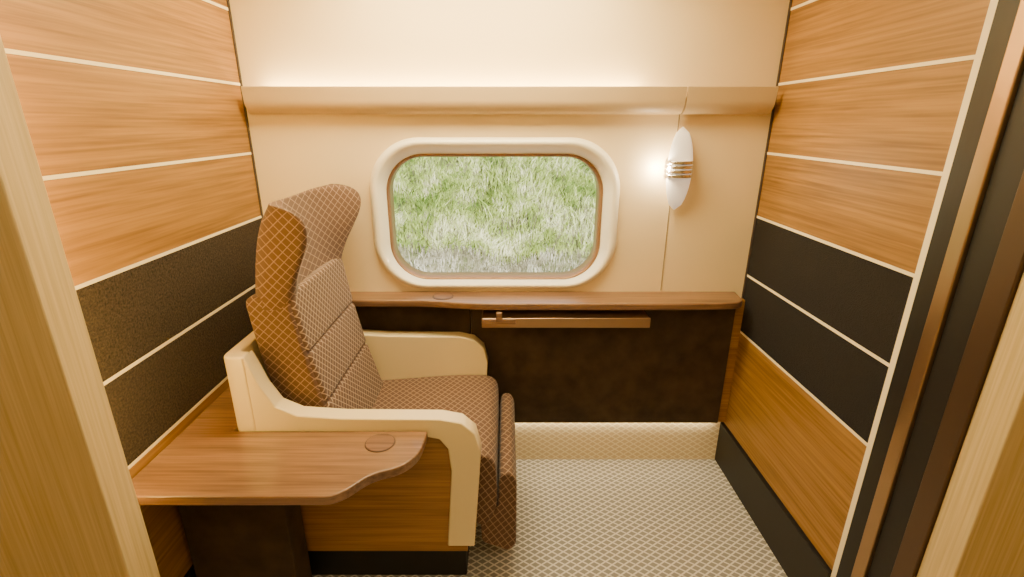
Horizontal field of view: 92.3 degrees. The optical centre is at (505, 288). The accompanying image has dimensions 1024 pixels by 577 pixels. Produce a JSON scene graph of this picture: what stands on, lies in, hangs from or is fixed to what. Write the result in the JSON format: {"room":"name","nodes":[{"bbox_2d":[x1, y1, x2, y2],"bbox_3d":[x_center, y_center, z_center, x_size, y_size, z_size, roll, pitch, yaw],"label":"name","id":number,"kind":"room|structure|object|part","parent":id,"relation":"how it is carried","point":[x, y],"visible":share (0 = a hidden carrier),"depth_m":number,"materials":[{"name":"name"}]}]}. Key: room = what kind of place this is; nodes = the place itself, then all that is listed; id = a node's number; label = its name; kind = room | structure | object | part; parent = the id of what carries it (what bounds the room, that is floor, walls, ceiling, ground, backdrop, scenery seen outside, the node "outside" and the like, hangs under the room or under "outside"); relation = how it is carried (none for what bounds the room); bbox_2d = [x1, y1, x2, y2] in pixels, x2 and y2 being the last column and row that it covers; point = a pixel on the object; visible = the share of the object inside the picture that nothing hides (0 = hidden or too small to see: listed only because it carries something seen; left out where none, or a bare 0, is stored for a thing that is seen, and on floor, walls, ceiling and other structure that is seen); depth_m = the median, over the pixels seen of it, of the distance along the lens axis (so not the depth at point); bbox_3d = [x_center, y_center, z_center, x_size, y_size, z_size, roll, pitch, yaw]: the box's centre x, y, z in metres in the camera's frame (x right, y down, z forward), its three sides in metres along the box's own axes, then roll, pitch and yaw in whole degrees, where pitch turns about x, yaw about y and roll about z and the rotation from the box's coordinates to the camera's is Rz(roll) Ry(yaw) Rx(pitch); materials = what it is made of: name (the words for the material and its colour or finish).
{"room":"train carriage","nodes":[
{"label":"train carriage","id":0,"kind":"room"},
{"bbox_2d":[0,36,159,576],"bbox_3d":[-1.278,0.173,0.998,0.843,2.120,0.080,0,19,0],"label":"door frame","id":1,"kind":"structure","parent":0,"point":[69,505],"depth_m":1.00,"materials":[{"name":"brown wood"}]},
{"bbox_2d":[229,0,789,297],"bbox_3d":[0.013,-0.182,2.049,2.135,2.120,0.001,0,19,0],"label":"wall","id":2,"kind":"structure","parent":0,"point":[687,43],"depth_m":1.85,"materials":[{"name":"beige"}]},
{"bbox_2d":[386,154,602,278],"bbox_3d":[-0.048,-0.302,2.099,1.160,0.780,0.089,0,19,0],"label":"window","id":3,"kind":"structure","parent":2,"relation":"in","point":[588,262],"depth_m":2.12,"materials":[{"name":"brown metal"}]},
{"bbox_2d":[370,137,619,287],"bbox_3d":[-0.045,-0.297,2.023,1.006,0.620,0.067,0,19,0],"label":"trim","id":4,"kind":"structure","parent":2,"relation":"attached to","point":[384,165],"depth_m":1.97,"materials":[{"name":"beige plastic"}]},
{"bbox_2d":[241,86,778,113],"bbox_3d":[0.013,-0.701,1.837,1.957,0.096,0.070,0,19,0],"label":"trim rail","id":5,"kind":"object","parent":2,"relation":"attached to","point":[257,99],"visible":1,"depth_m":1.81,"materials":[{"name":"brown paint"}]},
{"bbox_3d":[0.829,-0.701,1.837,0.326,0.096,0.070,0,19,0],"label":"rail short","id":6,"kind":"part","parent":5,"relation":"part of","materials":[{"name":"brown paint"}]},
{"bbox_2d":[660,114,679,289],"bbox_3d":[0.664,-0.343,1.995,0.003,0.740,0.004,0,19,0],"label":"trim","id":7,"kind":"structure","parent":2,"relation":"attached to","point":[679,114],"depth_m":2.04,"materials":[{"name":"brown"}]},
{"bbox_2d":[664,127,693,209],"bbox_3d":[0.678,-0.463,1.919,0.104,0.320,0.065,0,19,0],"label":"wall sconce","id":8,"kind":"object","parent":2,"relation":"attached to","point":[680,162],"visible":1,"depth_m":1.90,"materials":[{"name":"white glass"}]},
{"bbox_2d":[312,459,786,576],"bbox_3d":[0.000,1.306,1.048,3.400,0.060,3.050,0,19,0],"label":"floor","id":9,"kind":"structure","parent":0,"point":[575,517],"depth_m":1.97,"materials":[{"name":"carpet"}]},
{"bbox_2d":[132,386,427,576],"bbox_3d":[-0.612,0.731,1.629,0.747,0.658,0.620,0,19,0],"label":"console table","id":10,"kind":"object","parent":9,"relation":"on","point":[238,495],"visible":0.91,"depth_m":1.42,"materials":[{"name":"brown wood"}]},
{"bbox_2d":[365,433,395,451],"bbox_3d":[-0.368,0.451,1.439,0.088,0.003,0.088,1,19,4],"label":"cup holder","id":11,"kind":"object","parent":10,"relation":"on","point":[374,442],"depth_m":1.44,"materials":[{"name":"brown wood"}]},
{"bbox_2d":[224,184,516,574],"bbox_3d":[-0.396,0.319,1.810,0.864,1.324,0.663,0,19,0],"label":"armchair","id":12,"kind":"object","parent":9,"relation":"on","point":[308,362],"visible":0.96,"depth_m":1.64,"materials":[{"name":"brown fabric"}]},
{"bbox_3d":[-0.656,0.228,1.784,0.245,0.588,0.490,0,19,0],"label":"frame","id":13,"kind":"part","parent":12,"relation":"part of","materials":[{"name":"fabric"}]},
{"bbox_2d":[290,258,351,350],"bbox_3d":[-0.649,0.033,1.718,0.077,0.195,0.471,0,19,0],"label":"cushion","id":14,"kind":"object","parent":12,"relation":"on","point":[321,299],"depth_m":1.64,"materials":[{"name":"fabric"}]},
{"bbox_2d":[308,303,365,400],"bbox_3d":[-0.616,0.210,1.778,0.083,0.174,0.471,0,19,0],"label":"cushion","id":15,"kind":"object","parent":12,"relation":"on","point":[332,358],"depth_m":1.70,"materials":[{"name":"fabric"}]},
{"bbox_2d":[326,343,382,408],"bbox_3d":[-0.568,0.395,1.841,0.104,0.210,0.471,0,19,0],"label":"cushion","id":16,"kind":"object","parent":12,"relation":"on","point":[360,386],"depth_m":1.86,"materials":[{"name":"fabric"}]},
{"bbox_3d":[-0.420,0.523,1.560,0.684,0.697,0.058,0,19,0],"label":"arm","id":17,"kind":"part","parent":12,"relation":"part of","materials":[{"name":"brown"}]},
{"bbox_3d":[-0.465,0.644,1.604,0.600,0.440,0.036,0,19,0],"label":"panel","id":18,"kind":"part","parent":12,"relation":"part of","materials":[{"name":"brown wood"}]},
{"bbox_3d":[-0.455,0.735,1.930,0.650,0.140,0.583,0,19,0],"label":"panel","id":19,"kind":"part","parent":12,"relation":"part of","materials":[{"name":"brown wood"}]},
{"bbox_3d":[-0.420,0.330,2.133,0.684,0.697,0.058,0,19,0],"label":"arm","id":20,"kind":"part","parent":12,"relation":"part of","materials":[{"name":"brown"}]},
{"bbox_2d":[372,375,498,524],"bbox_3d":[-0.345,0.593,1.905,0.630,0.292,0.540,0,19,0],"label":"seat cushion","id":21,"kind":"object","parent":12,"relation":"on","point":[476,397],"depth_m":1.92,"materials":[{"name":"fabric"}]},
{"bbox_2d":[355,298,744,458],"bbox_3d":[0.012,0.438,2.236,2.014,0.826,0.040,0,19,0],"label":"wall panel","id":22,"kind":"object","parent":9,"relation":"on","point":[661,390],"visible":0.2,"depth_m":2.20,"materials":[{"name":"brown wood"}]},
{"bbox_3d":[-0.574,0.330,2.204,0.839,0.601,0.030,0,19,0],"label":"panel","id":23,"kind":"part","parent":22,"relation":"part of","materials":[{"name":"brown fabric"}]},
{"bbox_2d":[351,292,741,309],"bbox_3d":[0.131,0.049,2.045,1.706,0.032,0.154,0,19,0],"label":"window ledge","id":24,"kind":"object","parent":22,"relation":"on","point":[457,300],"visible":0.98,"depth_m":2.01,"materials":[{"name":"brown wood"}]},
{"bbox_2d":[433,293,453,299],"bbox_3d":[-0.262,0.033,2.050,0.088,0.003,0.088,-4,19,-13],"label":"cup holder","id":25,"kind":"object","parent":24,"relation":"on","point":[436,296],"depth_m":2.04,"materials":[{"name":"brown"}]},
{"bbox_2d":[482,310,650,327],"bbox_3d":[0.243,0.111,2.034,0.683,0.070,0.128,0,19,0],"label":"folding table","id":26,"kind":"object","parent":22,"relation":"attached to","point":[490,318],"visible":0.97,"depth_m":2.00,"materials":[{"name":"brown wood"}]},
{"bbox_3d":[-0.029,0.134,1.987,0.138,0.022,0.009,0,19,0],"label":"latch plate","id":27,"kind":"part","parent":26,"relation":"part of","materials":[{"name":"brown wood"}]},
{"bbox_3d":[0.415,0.332,2.200,1.130,0.601,0.040,0,19,0],"label":"panel","id":28,"kind":"part","parent":22,"relation":"part of","materials":[{"name":"brown fabric"}]},
{"bbox_2d":[851,0,1023,576],"bbox_3d":[1.042,0.115,1.170,0.076,2.120,0.040,0,19,0],"label":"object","id":29,"kind":"structure","parent":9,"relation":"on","point":[1011,70],"depth_m":1.12,"materials":[{"name":"brown wood"}]},
{"bbox_2d":[836,0,1019,576],"bbox_3d":[1.046,0.099,1.217,0.068,2.120,0.058,0,19,0],"label":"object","id":30,"kind":"structure","parent":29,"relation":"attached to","point":[1006,10],"depth_m":1.16,"materials":[{"name":"black"}]},
{"bbox_2d":[917,272,1023,576],"bbox_3d":[1.359,0.173,0.998,0.682,2.120,0.080,0,19,0],"label":"door","id":31,"kind":"structure","parent":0,"point":[978,531],"depth_m":1.06,"materials":[{"name":"brown wood"}]},
{"bbox_2d":[867,69,1023,576],"bbox_3d":[1.047,0.132,1.119,0.066,2.120,0.067,0,19,0],"label":"door frame","id":32,"kind":"structure","parent":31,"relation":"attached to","point":[1008,168],"depth_m":1.10,"materials":[{"name":"black wood"}]},
{"bbox_2d":[890,171,1023,576],"bbox_3d":[1.045,0.151,1.062,0.070,2.120,0.055,0,19,0],"label":"door frame","id":33,"kind":"structure","parent":31,"relation":"attached to","point":[1007,269],"depth_m":1.08,"materials":[{"name":"brown"}]},
{"bbox_3d":[-1.031,-0.011,1.543,0.048,2.120,1.070,0,19,0],"label":"wall","id":34,"kind":"structure","parent":0,"visible":0},
{"bbox_2d":[0,0,239,82],"bbox_3d":[-1.002,-0.712,1.299,0.014,0.240,1.058,0,19,0],"label":"plank","id":35,"kind":"object","parent":34,"relation":"attached to","point":[185,37],"visible":0.85,"depth_m":1.30,"materials":[{"name":"brown wood"}]},
{"bbox_2d":[4,48,239,85],"bbox_3d":[-1.002,-0.595,1.339,0.015,0.009,1.058,0,19,0],"label":"strip","id":36,"kind":"object","parent":34,"relation":"attached to","point":[8,51],"visible":0.89,"depth_m":1.22,"materials":[{"name":"beige"}]},
{"bbox_2d":[6,53,250,175],"bbox_3d":[-1.002,-0.476,1.379,0.014,0.240,1.058,0,19,0],"label":"wall panel","id":37,"kind":"object","parent":34,"relation":"attached to","point":[79,117],"visible":0.97,"depth_m":1.26,"materials":[{"name":"brown wood"}]},
{"bbox_2d":[42,152,250,180],"bbox_3d":[-1.002,-0.359,1.419,0.015,0.009,1.058,0,19,0],"label":"strip","id":38,"kind":"object","parent":34,"relation":"attached to","point":[75,174],"visible":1,"depth_m":1.31,"materials":[{"name":"beige"}]},
{"bbox_2d":[44,155,260,285],"bbox_3d":[-1.002,-0.241,1.459,0.014,0.240,1.058,0,19,0],"label":"wall panel","id":39,"kind":"object","parent":34,"relation":"attached to","point":[106,223],"visible":0.63,"depth_m":1.35,"materials":[{"name":"brown wood"}]},
{"bbox_2d":[75,216,261,289],"bbox_3d":[-1.002,-0.123,1.498,0.015,0.009,1.058,0,19,0],"label":"strip","id":40,"kind":"object","parent":34,"relation":"attached to","point":[121,270],"visible":0.57,"depth_m":1.40,"materials":[{"name":"beige"}]},
{"bbox_2d":[76,218,261,381],"bbox_3d":[-1.002,-0.004,1.538,0.014,0.241,1.058,0,19,0],"label":"plank","id":41,"kind":"object","parent":34,"relation":"attached to","point":[128,314],"visible":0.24,"depth_m":1.43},
{"bbox_2d":[128,376,227,468],"bbox_3d":[-1.002,0.351,1.658,0.015,0.009,1.058,0,19,0],"label":"strip","id":42,"kind":"object","parent":34,"relation":"attached to","point":[146,451],"visible":0.21,"depth_m":1.48,"materials":[{"name":"beige"}]},
{"bbox_2d":[129,379,228,576],"bbox_3d":[-1.002,0.575,1.734,0.014,0.463,1.058,0,19,0],"label":"plank","id":43,"kind":"object","parent":34,"relation":"attached to","point":[163,523],"visible":0.08,"depth_m":1.45,"materials":[{"name":"brown wood"}]},
{"bbox_2d":[103,285,254,385],"bbox_3d":[-1.002,0.114,1.578,0.015,0.009,1.058,0,19,0],"label":"strip","id":44,"kind":"object","parent":34,"relation":"attached to","point":[144,357],"visible":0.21,"depth_m":1.46,"materials":[{"name":"beige"}]},
{"bbox_2d":[104,287,254,465],"bbox_3d":[-1.002,0.233,1.618,0.014,0.241,1.058,0,19,0],"label":"plank","id":45,"kind":"object","parent":34,"relation":"attached to","point":[145,401],"visible":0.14,"depth_m":1.47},
{"bbox_2d":[184,564,195,576],"bbox_3d":[-1.000,0.894,1.853,0.018,0.206,1.060,0,19,0],"label":"baseboard","id":46,"kind":"structure","parent":34,"relation":"attached to","point":[191,572],"depth_m":1.55,"materials":[{"name":"black"}]},
{"bbox_2d":[203,0,227,9],"bbox_3d":[-1.002,-0.830,1.260,0.015,0.009,1.058,0,19,0],"label":"strip","id":47,"kind":"object","parent":34,"relation":"attached to","point":[208,1],"visible":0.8,"depth_m":1.69,"materials":[{"name":"beige"}]},
{"bbox_2d":[210,0,226,6],"bbox_3d":[-1.002,-0.922,1.229,0.014,0.184,1.058,0,19,0],"label":"plank","id":48,"kind":"object","parent":34,"relation":"attached to","point":[221,2],"visible":0.56,"depth_m":1.72,"materials":[{"name":"brown wood"}]},
{"bbox_2d":[226,0,262,219],"bbox_3d":[-1.000,-0.180,2.043,0.018,2.120,0.011,0,19,0],"label":"corner gap","id":49,"kind":"object","parent":34,"relation":"attached to","point":[228,2],"visible":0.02,"depth_m":1.87,"materials":[{"name":"brown rubber"}]},
{"bbox_3d":[1.056,-0.050,1.657,0.048,2.120,0.828,0,19,0],"label":"wall","id":50,"kind":"structure","parent":0,"visible":0},
{"bbox_2d":[722,0,792,422],"bbox_3d":[1.025,-0.180,2.043,0.018,2.120,0.011,0,19,0],"label":"corner gap","id":51,"kind":"object","parent":50,"relation":"attached to","point":[790,2],"visible":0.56,"depth_m":1.92,"materials":[{"name":"brown rubber"}]},
{"bbox_2d":[715,422,831,576],"bbox_3d":[1.021,0.857,1.963,0.026,0.206,0.828,0,19,0],"label":"baseboard","id":52,"kind":"structure","parent":50,"relation":"attached to","point":[795,553],"depth_m":1.89,"materials":[{"name":"black"}]},
{"bbox_2d":[724,333,866,569],"bbox_3d":[1.027,0.536,1.849,0.014,0.463,0.816,0,19,0],"label":"plank","id":53,"kind":"object","parent":50,"relation":"attached to","point":[809,459],"visible":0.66,"depth_m":1.73,"materials":[{"name":"brown wood"}]},
{"bbox_2d":[792,0,808,6],"bbox_3d":[1.027,-0.961,1.343,0.014,0.184,0.816,0,19,0],"label":"plank","id":54,"kind":"object","parent":50,"relation":"attached to","point":[794,2],"visible":0.56,"depth_m":1.72,"materials":[{"name":"brown wood"}]},
{"bbox_2d":[740,331,867,445],"bbox_3d":[1.026,0.312,1.773,0.015,0.009,0.816,0,19,0],"label":"strip","id":55,"kind":"object","parent":50,"relation":"attached to","point":[741,332],"visible":0.43,"depth_m":1.65,"materials":[{"name":"beige"}]},
{"bbox_2d":[791,0,816,9],"bbox_3d":[1.026,-0.869,1.374,0.015,0.009,0.816,0,19,0],"label":"strip","id":56,"kind":"object","parent":50,"relation":"attached to","point":[809,1],"visible":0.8,"depth_m":1.69,"materials":[{"name":"beige"}]},
{"bbox_2d":[740,277,888,442],"bbox_3d":[1.027,0.194,1.733,0.014,0.241,0.816,0,19,0],"label":"plank","id":57,"kind":"object","parent":50,"relation":"attached to","point":[846,379],"visible":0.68,"depth_m":1.61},
{"bbox_2d":[747,274,888,366],"bbox_3d":[1.026,0.075,1.693,0.015,0.009,0.816,0,19,0],"label":"strip","id":58,"kind":"object","parent":50,"relation":"attached to","point":[884,362],"visible":0.71,"depth_m":1.57,"materials":[{"name":"beige"}]},
{"bbox_2d":[748,218,912,363],"bbox_3d":[1.027,-0.043,1.653,0.014,0.241,0.816,0,19,0],"label":"plank","id":59,"kind":"object","parent":50,"relation":"attached to","point":[864,300],"visible":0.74,"depth_m":1.53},
{"bbox_2d":[757,216,913,277],"bbox_3d":[1.026,-0.161,1.613,0.015,0.009,0.816,0,19,0],"label":"strip","id":60,"kind":"object","parent":50,"relation":"attached to","point":[897,269],"visible":0.79,"depth_m":1.48,"materials":[{"name":"beige"}]},
{"bbox_2d":[757,155,941,273],"bbox_3d":[1.027,-0.279,1.573,0.014,0.240,0.816,0,19,0],"label":"plank","id":61,"kind":"object","parent":50,"relation":"attached to","point":[883,215],"visible":0.84,"depth_m":1.44,"materials":[{"name":"brown wood"}]},
{"bbox_2d":[767,152,942,175],"bbox_3d":[1.026,-0.397,1.534,0.015,0.009,0.816,0,19,0],"label":"strip","id":62,"kind":"object","parent":50,"relation":"attached to","point":[930,172],"visible":0.93,"depth_m":1.39,"materials":[{"name":"beige"}]},
{"bbox_2d":[768,59,973,171],"bbox_3d":[1.027,-0.515,1.494,0.014,0.240,0.816,0,19,0],"label":"wall panel","id":63,"kind":"object","parent":50,"relation":"attached to","point":[906,118],"visible":0.94,"depth_m":1.35,"materials":[{"name":"brown wood"}]},
{"bbox_2d":[778,55,974,85],"bbox_3d":[1.026,-0.633,1.454,0.015,0.009,0.816,0,19,0],"label":"strip","id":64,"kind":"object","parent":50,"relation":"attached to","point":[970,57],"visible":0.86,"depth_m":1.31,"materials":[{"name":"beige"}]},
{"bbox_2d":[779,0,989,82],"bbox_3d":[1.027,-0.751,1.414,0.014,0.240,0.816,0,19,0],"label":"plank","id":65,"kind":"object","parent":50,"relation":"attached to","point":[825,37],"visible":0.86,"depth_m":1.36,"materials":[{"name":"brown wood"}]},
{"bbox_2d":[831,0,997,576],"bbox_3d":[1.048,0.086,1.254,0.064,2.120,0.022,0,19,0],"label":"strip","id":66,"kind":"object","parent":50,"relation":"attached to","point":[993,3],"visible":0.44,"depth_m":1.20,"materials":[{"name":"beige"}]},
{"label":"outside","id":67,"kind":"structure","parent":0,"visible":0},
{"bbox_2d":[393,157,595,271],"bbox_3d":[0.000,-2.737,6.570,14.000,4.048,9.000,0,19,0],"label":"embankment","id":68,"kind":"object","parent":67,"point":[574,253],"visible":0.02,"depth_m":5.89,"materials":[{"name":"green plant"}]},
{"bbox_2d":[393,157,595,271],"bbox_3d":[-0.139,-1.520,5.665,10.737,2.344,5.041,0,19,0],"label":"meadow grass","id":69,"kind":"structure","parent":68,"relation":"on","point":[521,246],"depth_m":5.89,"materials":[{"name":"green plant"}]}
]}

